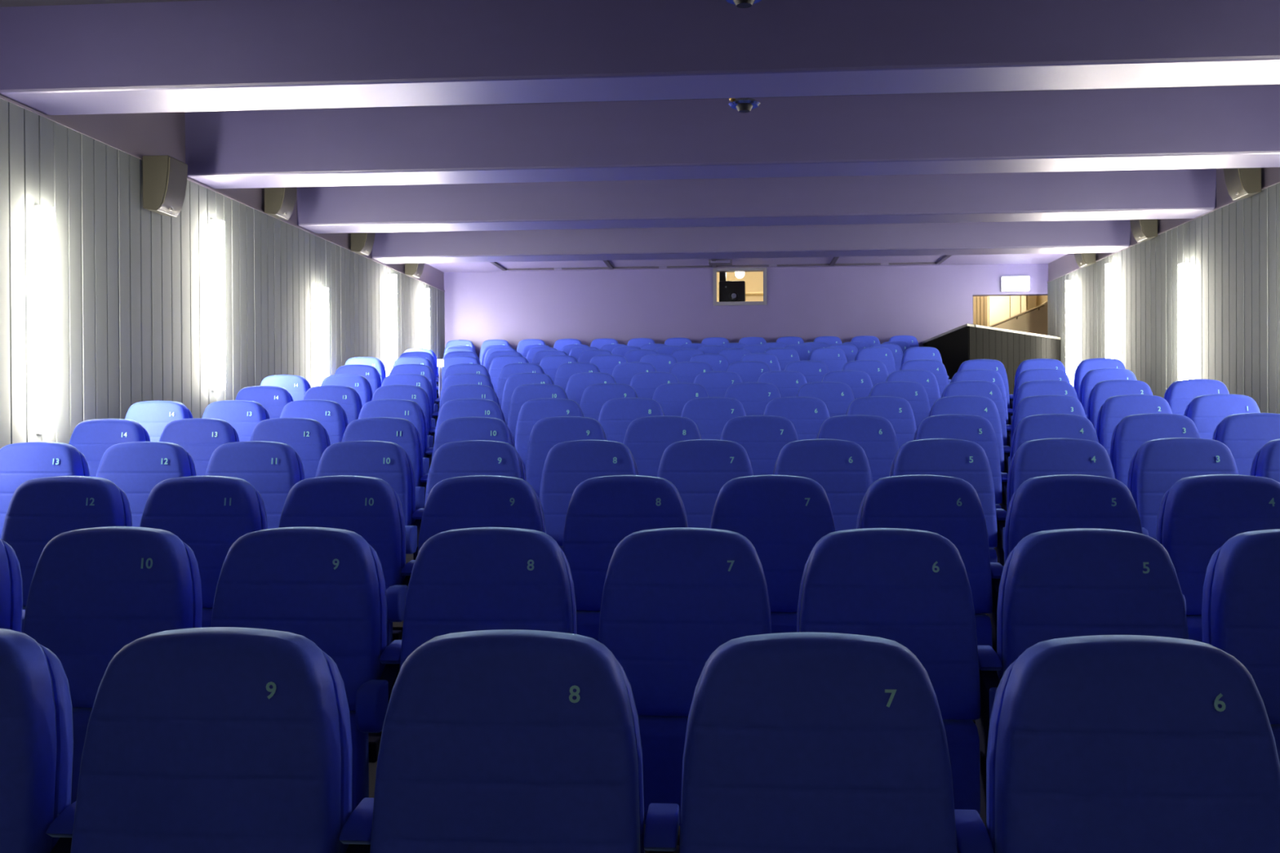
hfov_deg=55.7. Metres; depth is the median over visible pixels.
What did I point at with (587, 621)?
seat cushion
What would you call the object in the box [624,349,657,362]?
seat
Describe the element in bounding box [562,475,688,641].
seat
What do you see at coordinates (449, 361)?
seat
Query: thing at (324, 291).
diffuser
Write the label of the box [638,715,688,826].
seat cushion
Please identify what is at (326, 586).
seat
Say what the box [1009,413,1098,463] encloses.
seat
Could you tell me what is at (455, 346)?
seat
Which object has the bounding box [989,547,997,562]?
seat cushion
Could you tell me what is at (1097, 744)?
seat
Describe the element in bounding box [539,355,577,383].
seat
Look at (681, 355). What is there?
seat
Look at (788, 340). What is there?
seat
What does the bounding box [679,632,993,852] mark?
seat
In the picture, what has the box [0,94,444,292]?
trim
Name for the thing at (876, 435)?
seat
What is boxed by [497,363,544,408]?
seat
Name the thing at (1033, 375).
seat
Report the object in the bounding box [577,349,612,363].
seat
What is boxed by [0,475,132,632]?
seat
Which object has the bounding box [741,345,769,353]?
seat
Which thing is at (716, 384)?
seat
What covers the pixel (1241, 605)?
seat
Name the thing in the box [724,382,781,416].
seat
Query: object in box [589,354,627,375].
seat
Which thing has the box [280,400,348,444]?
seat
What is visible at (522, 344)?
seat
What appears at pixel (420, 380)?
seat
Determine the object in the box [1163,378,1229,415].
seat
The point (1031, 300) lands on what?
wall
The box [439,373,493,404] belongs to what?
seat
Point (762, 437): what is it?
seat
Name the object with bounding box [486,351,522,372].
seat
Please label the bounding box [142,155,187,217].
loudspeaker
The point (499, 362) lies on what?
seat
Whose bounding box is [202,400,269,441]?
seat
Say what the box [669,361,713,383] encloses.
seat
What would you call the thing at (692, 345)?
seat
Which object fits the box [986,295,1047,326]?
wall
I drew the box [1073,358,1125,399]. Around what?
seat
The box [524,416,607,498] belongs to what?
seat
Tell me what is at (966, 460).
seat
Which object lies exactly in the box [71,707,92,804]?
seat cushion
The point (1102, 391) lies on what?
seat
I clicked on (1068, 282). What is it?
diffuser
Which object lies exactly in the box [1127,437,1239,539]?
seat
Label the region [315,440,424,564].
seat
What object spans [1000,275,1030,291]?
exit sign
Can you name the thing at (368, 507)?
seat
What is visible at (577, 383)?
seat
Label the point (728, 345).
seat
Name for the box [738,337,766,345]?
seat
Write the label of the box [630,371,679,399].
seat
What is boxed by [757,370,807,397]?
seat
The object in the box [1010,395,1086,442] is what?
seat
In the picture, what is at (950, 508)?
seat
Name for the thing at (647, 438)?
seat
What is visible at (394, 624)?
floor
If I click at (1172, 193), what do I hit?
ceiling beam
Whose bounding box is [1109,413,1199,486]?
seat
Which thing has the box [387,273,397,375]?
wall lamp
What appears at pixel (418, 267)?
grille
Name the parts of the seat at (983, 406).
backrest, armrest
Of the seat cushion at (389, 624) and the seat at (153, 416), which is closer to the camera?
the seat cushion at (389, 624)
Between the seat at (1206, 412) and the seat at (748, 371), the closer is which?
the seat at (1206, 412)
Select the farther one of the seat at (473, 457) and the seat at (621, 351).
the seat at (621, 351)
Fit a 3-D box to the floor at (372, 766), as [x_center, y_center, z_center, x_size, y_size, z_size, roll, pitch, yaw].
[0.840,0.725,9.469,9.600,2.303,25.000,0,0,4]
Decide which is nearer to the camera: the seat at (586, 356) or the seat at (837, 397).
the seat at (837, 397)
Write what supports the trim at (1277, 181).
attached to the wall at (1232, 251)
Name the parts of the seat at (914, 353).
backrest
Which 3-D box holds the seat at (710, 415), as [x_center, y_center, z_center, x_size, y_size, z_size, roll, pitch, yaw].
[0.527,0.233,8.178,0.559,0.864,0.394,0,0,5]
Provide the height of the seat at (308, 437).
0.864 m
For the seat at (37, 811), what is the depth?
2.28 m
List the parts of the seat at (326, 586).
backrest, seat rail, armrest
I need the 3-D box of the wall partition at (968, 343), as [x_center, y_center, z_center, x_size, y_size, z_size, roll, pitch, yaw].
[5.083,0.183,16.531,1.849,2.856,3.553,0,0,4]
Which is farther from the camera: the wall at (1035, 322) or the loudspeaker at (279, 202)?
the wall at (1035, 322)
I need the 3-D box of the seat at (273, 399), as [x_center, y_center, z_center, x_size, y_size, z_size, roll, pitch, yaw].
[-3.036,0.105,9.669,0.619,0.864,0.393,0,0,5]
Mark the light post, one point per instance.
(439, 362)
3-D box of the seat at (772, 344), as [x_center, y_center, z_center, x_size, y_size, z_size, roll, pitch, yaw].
[1.913,-0.751,16.969,0.559,0.864,0.394,0,0,4]
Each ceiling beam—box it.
[0,0,1279,115]
[185,84,1279,188]
[297,168,1216,233]
[371,219,1130,263]
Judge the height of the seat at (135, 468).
0.864 m
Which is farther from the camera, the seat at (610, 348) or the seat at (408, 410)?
the seat at (610, 348)
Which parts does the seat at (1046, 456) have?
backrest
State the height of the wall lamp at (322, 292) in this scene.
1.480 m
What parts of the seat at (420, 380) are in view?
backrest, armrest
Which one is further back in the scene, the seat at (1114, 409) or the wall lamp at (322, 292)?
the wall lamp at (322, 292)
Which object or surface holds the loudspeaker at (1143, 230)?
attached to the wall at (1232, 251)
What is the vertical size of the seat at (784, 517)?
0.864 m
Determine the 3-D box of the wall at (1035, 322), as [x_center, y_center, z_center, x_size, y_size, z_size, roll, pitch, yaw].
[6.304,-0.387,19.819,1.700,3.942,0.100,0,0,4]
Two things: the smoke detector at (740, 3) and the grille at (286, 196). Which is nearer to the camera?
the smoke detector at (740, 3)
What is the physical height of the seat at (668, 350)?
0.864 m
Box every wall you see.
[0,94,444,448]
[444,263,1048,358]
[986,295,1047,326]
[988,301,1047,335]
[1026,295,1035,310]
[1047,167,1279,413]
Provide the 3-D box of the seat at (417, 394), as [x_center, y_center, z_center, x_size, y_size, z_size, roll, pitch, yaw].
[-1.888,0.100,9.581,0.559,0.864,0.394,0,0,4]
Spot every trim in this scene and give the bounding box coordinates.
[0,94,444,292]
[921,323,1060,343]
[1047,180,1279,282]
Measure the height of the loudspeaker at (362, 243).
0.415 m
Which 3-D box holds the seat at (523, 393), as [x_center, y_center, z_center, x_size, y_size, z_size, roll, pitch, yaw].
[-0.772,0.095,9.494,0.559,0.864,0.394,0,0,4]
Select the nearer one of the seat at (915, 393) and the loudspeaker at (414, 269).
the seat at (915, 393)
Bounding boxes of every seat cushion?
[21,606,26,632]
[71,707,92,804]
[201,608,213,627]
[349,711,368,812]
[386,620,392,646]
[576,610,599,641]
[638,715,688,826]
[770,612,797,633]
[942,720,980,816]
[974,613,992,648]
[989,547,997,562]
[991,504,1001,548]
[1186,615,1202,642]
[1270,724,1279,763]
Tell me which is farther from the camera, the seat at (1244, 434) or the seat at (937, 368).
the seat at (937, 368)
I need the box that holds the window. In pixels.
[712,267,767,305]
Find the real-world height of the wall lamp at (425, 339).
1.480 m
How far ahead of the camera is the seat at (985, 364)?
11.63 m
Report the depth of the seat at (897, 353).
15.67 m
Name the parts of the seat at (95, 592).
backrest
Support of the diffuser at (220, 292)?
attached to the wall lamp at (217, 291)
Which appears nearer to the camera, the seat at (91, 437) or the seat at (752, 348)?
the seat at (91, 437)
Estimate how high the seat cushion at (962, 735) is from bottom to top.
0.282 m
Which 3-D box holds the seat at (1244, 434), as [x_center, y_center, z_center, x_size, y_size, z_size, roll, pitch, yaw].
[3.508,0.356,6.732,0.559,0.864,0.394,0,0,4]
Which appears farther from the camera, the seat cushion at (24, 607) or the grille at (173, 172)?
the grille at (173, 172)
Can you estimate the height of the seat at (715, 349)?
0.864 m
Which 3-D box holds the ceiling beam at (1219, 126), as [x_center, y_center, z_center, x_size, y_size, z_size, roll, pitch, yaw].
[0.863,-2.359,9.935,9.260,0.538,0.554,0,0,4]
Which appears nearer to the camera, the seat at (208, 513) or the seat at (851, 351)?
the seat at (208, 513)
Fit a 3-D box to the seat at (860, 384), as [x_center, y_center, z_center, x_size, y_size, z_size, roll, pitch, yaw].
[1.830,-0.058,10.505,0.559,0.864,0.394,0,0,5]
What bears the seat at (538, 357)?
on the floor at (372, 766)
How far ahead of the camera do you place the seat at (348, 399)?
9.65 m
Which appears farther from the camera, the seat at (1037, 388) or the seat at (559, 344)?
the seat at (559, 344)
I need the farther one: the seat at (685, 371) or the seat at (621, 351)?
the seat at (621, 351)
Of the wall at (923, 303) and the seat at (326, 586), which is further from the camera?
the wall at (923, 303)
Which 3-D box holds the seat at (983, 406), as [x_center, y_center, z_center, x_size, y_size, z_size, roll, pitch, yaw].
[2.202,0.225,8.048,0.559,0.864,0.394,0,0,4]
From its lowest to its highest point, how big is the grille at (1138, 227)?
0.393 m
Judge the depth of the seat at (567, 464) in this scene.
5.83 m
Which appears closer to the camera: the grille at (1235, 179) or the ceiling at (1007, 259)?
the grille at (1235, 179)
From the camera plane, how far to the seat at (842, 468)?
5.74 m
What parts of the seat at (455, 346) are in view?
backrest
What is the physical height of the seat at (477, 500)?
0.864 m
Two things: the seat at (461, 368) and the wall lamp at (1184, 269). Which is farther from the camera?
the wall lamp at (1184, 269)
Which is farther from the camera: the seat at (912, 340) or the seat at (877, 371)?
the seat at (912, 340)
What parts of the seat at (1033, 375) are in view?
backrest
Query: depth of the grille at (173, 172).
9.31 m
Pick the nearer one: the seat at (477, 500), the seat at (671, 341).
the seat at (477, 500)
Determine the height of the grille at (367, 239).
0.393 m
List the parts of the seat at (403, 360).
backrest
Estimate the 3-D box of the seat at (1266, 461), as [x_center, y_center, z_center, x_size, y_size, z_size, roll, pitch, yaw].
[3.132,0.483,5.548,0.559,0.864,0.394,0,0,5]
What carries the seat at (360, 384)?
on the floor at (372, 766)
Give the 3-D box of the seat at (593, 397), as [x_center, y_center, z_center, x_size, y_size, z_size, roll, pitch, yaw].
[-0.213,0.093,9.450,0.559,0.864,0.394,0,0,4]
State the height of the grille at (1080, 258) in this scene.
0.393 m
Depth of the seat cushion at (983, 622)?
4.39 m
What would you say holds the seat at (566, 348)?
on the floor at (372, 766)
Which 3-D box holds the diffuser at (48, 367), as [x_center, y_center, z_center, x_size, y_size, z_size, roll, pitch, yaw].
[-3.833,-0.692,7.859,0.080,1.450,0.080,0,0,4]
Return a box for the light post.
[436,359,443,398]
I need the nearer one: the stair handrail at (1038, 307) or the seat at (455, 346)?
the seat at (455, 346)
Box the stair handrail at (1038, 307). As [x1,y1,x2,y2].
[990,304,1044,327]
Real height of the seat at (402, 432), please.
0.864 m
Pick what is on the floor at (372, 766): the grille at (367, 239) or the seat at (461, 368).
the seat at (461, 368)
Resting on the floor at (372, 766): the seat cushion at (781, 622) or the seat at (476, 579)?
the seat at (476, 579)
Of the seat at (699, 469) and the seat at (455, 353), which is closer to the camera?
the seat at (699, 469)
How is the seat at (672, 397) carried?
on the floor at (372, 766)
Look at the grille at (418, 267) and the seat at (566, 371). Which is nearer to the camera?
the seat at (566, 371)
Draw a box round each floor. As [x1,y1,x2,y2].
[368,553,987,845]
[392,621,403,626]
[644,844,679,852]
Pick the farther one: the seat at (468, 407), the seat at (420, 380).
the seat at (420, 380)
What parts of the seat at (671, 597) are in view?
backrest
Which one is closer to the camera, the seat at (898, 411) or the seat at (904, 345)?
the seat at (898, 411)
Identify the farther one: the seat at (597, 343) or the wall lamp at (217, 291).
the seat at (597, 343)
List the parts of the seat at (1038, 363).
backrest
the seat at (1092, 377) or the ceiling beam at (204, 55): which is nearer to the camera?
the ceiling beam at (204, 55)
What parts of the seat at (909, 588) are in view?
backrest, armrest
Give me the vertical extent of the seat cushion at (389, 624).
0.282 m
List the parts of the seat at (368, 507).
backrest, seat rail, armrest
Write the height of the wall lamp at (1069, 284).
1.480 m
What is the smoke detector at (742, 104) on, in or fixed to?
hanging from the ceiling at (2, 2)
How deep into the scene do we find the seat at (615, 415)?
8.25 m
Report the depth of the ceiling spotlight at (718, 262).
17.52 m
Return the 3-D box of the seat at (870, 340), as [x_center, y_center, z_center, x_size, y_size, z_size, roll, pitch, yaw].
[3.398,-0.926,18.068,0.559,0.864,0.394,0,0,4]
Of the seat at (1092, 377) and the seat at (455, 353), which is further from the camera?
the seat at (455, 353)
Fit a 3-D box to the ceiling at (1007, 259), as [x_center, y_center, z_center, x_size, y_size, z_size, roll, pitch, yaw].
[1.460,-2.550,17.628,9.580,0.260,1.910,0,0,4]
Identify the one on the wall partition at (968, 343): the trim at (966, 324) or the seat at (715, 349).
the trim at (966, 324)
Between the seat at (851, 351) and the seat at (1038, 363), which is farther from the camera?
the seat at (851, 351)
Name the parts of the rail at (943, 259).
cross rail, cross rail, cross rail, cross rail, cross rail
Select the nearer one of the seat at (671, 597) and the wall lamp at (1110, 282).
the seat at (671, 597)
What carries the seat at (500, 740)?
on the floor at (372, 766)
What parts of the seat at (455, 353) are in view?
backrest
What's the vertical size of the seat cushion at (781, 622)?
0.282 m
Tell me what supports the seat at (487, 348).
on the floor at (372, 766)
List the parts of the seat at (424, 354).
backrest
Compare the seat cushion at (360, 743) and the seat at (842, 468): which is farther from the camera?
the seat at (842, 468)
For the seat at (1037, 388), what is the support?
on the floor at (372, 766)
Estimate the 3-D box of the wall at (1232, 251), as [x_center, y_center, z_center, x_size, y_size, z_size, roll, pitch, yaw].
[5.390,-0.428,7.427,0.200,4.392,21.650,0,0,4]
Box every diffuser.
[40,206,56,431]
[214,220,225,389]
[320,287,328,382]
[1065,280,1071,384]
[1105,263,1112,358]
[1177,263,1186,380]
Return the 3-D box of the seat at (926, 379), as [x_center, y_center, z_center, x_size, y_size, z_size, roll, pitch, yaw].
[2.388,-0.060,10.462,0.559,0.864,0.394,0,0,5]
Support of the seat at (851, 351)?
on the floor at (372, 766)
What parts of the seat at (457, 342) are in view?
backrest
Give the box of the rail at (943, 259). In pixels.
[489,255,951,271]
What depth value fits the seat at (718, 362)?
13.44 m
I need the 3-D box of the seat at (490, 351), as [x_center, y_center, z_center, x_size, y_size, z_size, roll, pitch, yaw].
[-1.814,-0.618,16.045,0.559,0.864,0.394,0,0,5]
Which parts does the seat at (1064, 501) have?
backrest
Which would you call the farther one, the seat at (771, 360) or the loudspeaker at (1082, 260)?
the loudspeaker at (1082, 260)
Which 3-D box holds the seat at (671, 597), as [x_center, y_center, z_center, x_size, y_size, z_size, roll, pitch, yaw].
[0.153,0.723,3.351,0.559,0.864,0.394,0,0,4]
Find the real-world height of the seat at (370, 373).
0.864 m
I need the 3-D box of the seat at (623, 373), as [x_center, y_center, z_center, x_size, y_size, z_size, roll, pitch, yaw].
[-0.027,-0.202,11.864,0.559,0.864,0.394,0,0,5]
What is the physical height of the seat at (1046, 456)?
0.864 m
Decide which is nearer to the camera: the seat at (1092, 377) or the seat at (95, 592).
the seat at (95, 592)
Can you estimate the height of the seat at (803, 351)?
0.864 m
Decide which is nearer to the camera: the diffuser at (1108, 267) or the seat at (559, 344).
the diffuser at (1108, 267)
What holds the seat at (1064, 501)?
on the floor at (372, 766)
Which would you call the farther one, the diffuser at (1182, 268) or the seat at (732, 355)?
the seat at (732, 355)
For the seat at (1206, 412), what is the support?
on the floor at (372, 766)
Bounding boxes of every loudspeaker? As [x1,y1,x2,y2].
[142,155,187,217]
[264,186,297,219]
[350,232,375,255]
[404,262,424,278]
[1074,253,1095,266]
[1129,218,1157,242]
[1223,167,1261,199]
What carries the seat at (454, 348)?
on the floor at (372, 766)
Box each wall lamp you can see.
[34,204,56,434]
[209,218,225,391]
[317,286,328,386]
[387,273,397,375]
[421,287,430,349]
[1065,279,1075,386]
[1105,262,1115,359]
[1177,262,1191,380]
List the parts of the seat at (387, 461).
backrest, armrest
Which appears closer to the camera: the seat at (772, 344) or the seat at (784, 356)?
the seat at (784, 356)
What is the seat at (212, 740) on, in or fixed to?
on the floor at (372, 766)
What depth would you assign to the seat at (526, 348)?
17.27 m
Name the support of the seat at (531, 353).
on the floor at (372, 766)
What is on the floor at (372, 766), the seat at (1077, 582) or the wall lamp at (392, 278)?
the seat at (1077, 582)
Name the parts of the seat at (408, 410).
backrest, armrest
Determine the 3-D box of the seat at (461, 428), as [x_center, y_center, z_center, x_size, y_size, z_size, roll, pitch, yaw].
[-0.958,0.376,7.080,0.559,0.864,0.394,0,0,5]
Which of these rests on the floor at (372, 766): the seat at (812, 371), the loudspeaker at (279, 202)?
the seat at (812, 371)
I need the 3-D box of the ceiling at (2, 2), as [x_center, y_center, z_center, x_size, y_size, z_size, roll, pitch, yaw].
[0.693,-2.704,7.777,9.600,0.200,22.050,0,0,4]
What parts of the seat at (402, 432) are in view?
backrest, armrest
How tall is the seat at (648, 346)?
0.864 m
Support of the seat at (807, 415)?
on the floor at (372, 766)
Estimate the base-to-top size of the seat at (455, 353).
0.864 m
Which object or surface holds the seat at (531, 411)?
on the floor at (372, 766)
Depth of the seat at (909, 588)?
3.31 m
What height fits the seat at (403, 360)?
0.864 m
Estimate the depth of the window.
18.58 m
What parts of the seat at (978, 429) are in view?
backrest, armrest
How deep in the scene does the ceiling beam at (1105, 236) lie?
14.82 m
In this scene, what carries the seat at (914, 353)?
on the floor at (372, 766)
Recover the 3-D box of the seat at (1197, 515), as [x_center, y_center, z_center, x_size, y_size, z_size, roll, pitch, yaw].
[2.205,0.612,4.405,0.559,0.864,0.394,0,0,5]
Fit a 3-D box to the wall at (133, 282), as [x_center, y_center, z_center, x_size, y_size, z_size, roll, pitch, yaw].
[-3.981,-0.387,8.156,0.200,4.392,21.650,0,0,4]
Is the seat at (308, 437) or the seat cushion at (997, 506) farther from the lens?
the seat at (308, 437)
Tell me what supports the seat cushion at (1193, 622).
on the seat at (1197, 515)
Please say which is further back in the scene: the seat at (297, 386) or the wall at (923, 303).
the wall at (923, 303)
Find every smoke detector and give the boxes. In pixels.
[725,0,761,8]
[728,97,759,112]
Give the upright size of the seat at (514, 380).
0.864 m
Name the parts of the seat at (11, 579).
backrest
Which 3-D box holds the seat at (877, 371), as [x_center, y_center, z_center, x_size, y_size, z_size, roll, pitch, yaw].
[2.207,-0.212,11.690,0.559,0.864,0.394,0,0,4]
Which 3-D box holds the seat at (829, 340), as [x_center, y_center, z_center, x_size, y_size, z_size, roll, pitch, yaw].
[2.839,-0.924,18.111,0.559,0.864,0.394,0,0,4]
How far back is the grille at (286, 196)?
11.72 m
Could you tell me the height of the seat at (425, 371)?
0.864 m
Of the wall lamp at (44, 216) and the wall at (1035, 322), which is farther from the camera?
the wall at (1035, 322)
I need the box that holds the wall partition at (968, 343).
[923,325,1060,394]
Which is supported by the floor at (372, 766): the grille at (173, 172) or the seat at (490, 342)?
the seat at (490, 342)
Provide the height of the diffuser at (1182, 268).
1.450 m
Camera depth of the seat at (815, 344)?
16.96 m
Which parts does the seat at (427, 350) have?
backrest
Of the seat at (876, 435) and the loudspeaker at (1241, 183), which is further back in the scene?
the loudspeaker at (1241, 183)
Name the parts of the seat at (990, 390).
backrest, armrest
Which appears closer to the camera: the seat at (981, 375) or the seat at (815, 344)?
the seat at (981, 375)
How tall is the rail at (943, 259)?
0.034 m
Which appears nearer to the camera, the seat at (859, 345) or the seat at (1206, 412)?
the seat at (1206, 412)
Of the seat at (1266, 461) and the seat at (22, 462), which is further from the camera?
the seat at (22, 462)
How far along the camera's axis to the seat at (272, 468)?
5.96 m
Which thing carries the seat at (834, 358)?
on the floor at (372, 766)
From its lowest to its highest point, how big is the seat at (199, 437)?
0.864 m
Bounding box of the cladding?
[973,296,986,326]
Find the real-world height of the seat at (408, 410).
0.864 m
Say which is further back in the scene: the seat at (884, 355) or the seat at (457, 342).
the seat at (457, 342)
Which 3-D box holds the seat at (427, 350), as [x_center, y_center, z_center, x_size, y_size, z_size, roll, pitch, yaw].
[-2.962,-0.613,16.134,0.619,0.864,0.393,0,0,5]
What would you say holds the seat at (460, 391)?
on the floor at (372, 766)
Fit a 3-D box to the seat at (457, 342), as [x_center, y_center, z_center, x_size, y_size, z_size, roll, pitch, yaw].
[-2.775,-0.899,18.548,0.619,0.864,0.393,0,0,4]
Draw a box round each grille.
[159,156,187,215]
[277,186,297,218]
[360,232,375,254]
[413,262,424,276]
[1074,253,1085,266]
[1129,219,1146,240]
[1223,168,1246,199]
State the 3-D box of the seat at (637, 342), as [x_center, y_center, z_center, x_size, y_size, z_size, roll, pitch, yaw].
[0.048,-0.912,18.328,0.559,0.864,0.394,0,0,4]
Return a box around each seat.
[0,441,89,538]
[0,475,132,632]
[0,538,22,632]
[0,628,75,852]
[22,526,202,804]
[68,418,150,476]
[70,626,373,852]
[95,441,195,527]
[124,400,192,441]
[139,475,267,627]
[159,417,239,475]
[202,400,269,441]
[204,440,304,528]
[210,526,401,812]
[235,386,293,418]
[249,417,330,479]
[260,374,311,400]
[278,475,415,646]
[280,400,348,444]
[302,385,362,423]
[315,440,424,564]
[320,373,373,406]
[334,364,381,395]
[341,417,428,509]
[345,356,386,384]
[358,399,433,510]
[369,629,679,852]
[371,384,435,448]
[381,373,438,427]
[389,364,439,412]
[392,356,438,398]
[399,351,439,386]
[400,527,577,669]
[404,348,439,379]
[417,475,546,555]
[424,440,526,506]
[431,417,515,459]
[434,398,505,440]
[437,339,475,373]
[437,345,475,373]
[437,355,480,398]
[438,384,499,413]
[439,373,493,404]
[441,363,491,387]
[443,347,477,357]
[443,351,480,364]
[479,339,510,364]
[481,345,512,365]
[483,347,515,368]
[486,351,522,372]
[488,355,528,395]
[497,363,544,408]
[501,373,554,426]
[507,383,568,441]
[514,398,584,470]
[516,338,546,354]
[521,344,551,358]
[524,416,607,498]
[526,346,557,363]
[532,350,567,365]
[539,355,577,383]
[539,440,638,550]
[553,338,582,351]
[554,362,600,392]
[561,344,589,355]
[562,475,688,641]
[565,372,616,405]
[568,346,599,361]
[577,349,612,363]
[579,383,637,421]
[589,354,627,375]
[590,337,618,350]
[598,397,664,443]
[598,527,771,826]
[600,343,627,352]
[611,346,641,356]
[612,362,656,385]
[622,415,701,476]
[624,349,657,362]
[626,337,655,347]
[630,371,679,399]
[640,343,667,350]
[640,354,677,373]
[652,382,708,417]
[654,346,684,355]
[657,439,753,528]
[664,337,691,346]
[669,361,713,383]
[671,348,703,362]
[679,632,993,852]
[680,342,706,349]
[680,397,746,439]
[689,353,728,371]
[693,371,742,397]
[697,345,726,354]
[701,337,728,346]
[710,475,835,633]
[717,348,751,365]
[720,342,746,348]
[720,415,798,475]
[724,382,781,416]
[726,360,770,382]
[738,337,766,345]
[740,353,780,371]
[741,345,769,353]
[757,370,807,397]
[761,342,787,348]
[763,396,830,440]
[764,347,799,370]
[773,439,872,531]
[776,336,804,345]
[784,344,813,360]
[784,360,829,382]
[795,382,854,417]
[796,528,1002,826]
[801,342,828,349]
[808,347,847,372]
[813,336,842,346]
[816,414,898,482]
[821,370,872,399]
[827,344,857,362]
[841,341,870,351]
[841,360,888,386]
[845,395,916,448]
[850,335,879,346]
[854,346,895,375]
[856,475,1003,653]
[868,381,930,428]
[871,343,902,371]
[882,341,911,355]
[885,369,940,408]
[888,335,919,347]
[888,438,1007,565]
[899,359,948,398]
[901,346,951,384]
[913,414,1008,548]
[928,395,1010,504]
[941,380,1011,472]
[949,368,1013,425]
[957,359,1013,408]
[986,635,1279,852]
[996,528,1188,680]
[1004,474,1186,613]
[1006,438,1148,535]
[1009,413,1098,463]
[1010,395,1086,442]
[1013,368,1087,417]
[1013,380,1078,413]
[1014,358,1079,400]
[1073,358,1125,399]
[1079,368,1137,415]
[1087,379,1152,432]
[1096,394,1172,457]
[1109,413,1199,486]
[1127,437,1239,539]
[1155,474,1279,642]
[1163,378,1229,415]
[1183,394,1260,439]
[1201,528,1279,763]
[1212,413,1279,475]
[1249,439,1279,483]
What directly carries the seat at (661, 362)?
on the floor at (372, 766)
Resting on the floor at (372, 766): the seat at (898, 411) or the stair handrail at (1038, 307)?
the seat at (898, 411)
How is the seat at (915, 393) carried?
on the floor at (372, 766)
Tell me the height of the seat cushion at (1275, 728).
0.282 m
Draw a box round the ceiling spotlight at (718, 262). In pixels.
[708,258,732,265]
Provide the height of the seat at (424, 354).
0.864 m
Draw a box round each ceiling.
[0,0,1279,112]
[425,253,1068,272]
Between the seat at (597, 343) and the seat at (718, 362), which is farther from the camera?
the seat at (597, 343)
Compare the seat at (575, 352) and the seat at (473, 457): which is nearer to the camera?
the seat at (473, 457)
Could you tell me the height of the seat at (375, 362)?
0.864 m
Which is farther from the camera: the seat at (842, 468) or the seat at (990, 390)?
the seat at (990, 390)
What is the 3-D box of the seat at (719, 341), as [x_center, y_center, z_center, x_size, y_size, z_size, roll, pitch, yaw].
[1.164,-0.916,18.241,0.559,0.864,0.394,0,0,5]
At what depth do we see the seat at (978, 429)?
6.89 m
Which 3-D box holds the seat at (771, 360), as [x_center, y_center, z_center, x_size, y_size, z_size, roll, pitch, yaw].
[1.349,-0.380,13.371,0.559,0.864,0.394,0,0,4]
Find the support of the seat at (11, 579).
on the floor at (372, 766)
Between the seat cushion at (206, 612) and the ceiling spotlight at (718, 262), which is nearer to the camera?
the seat cushion at (206, 612)

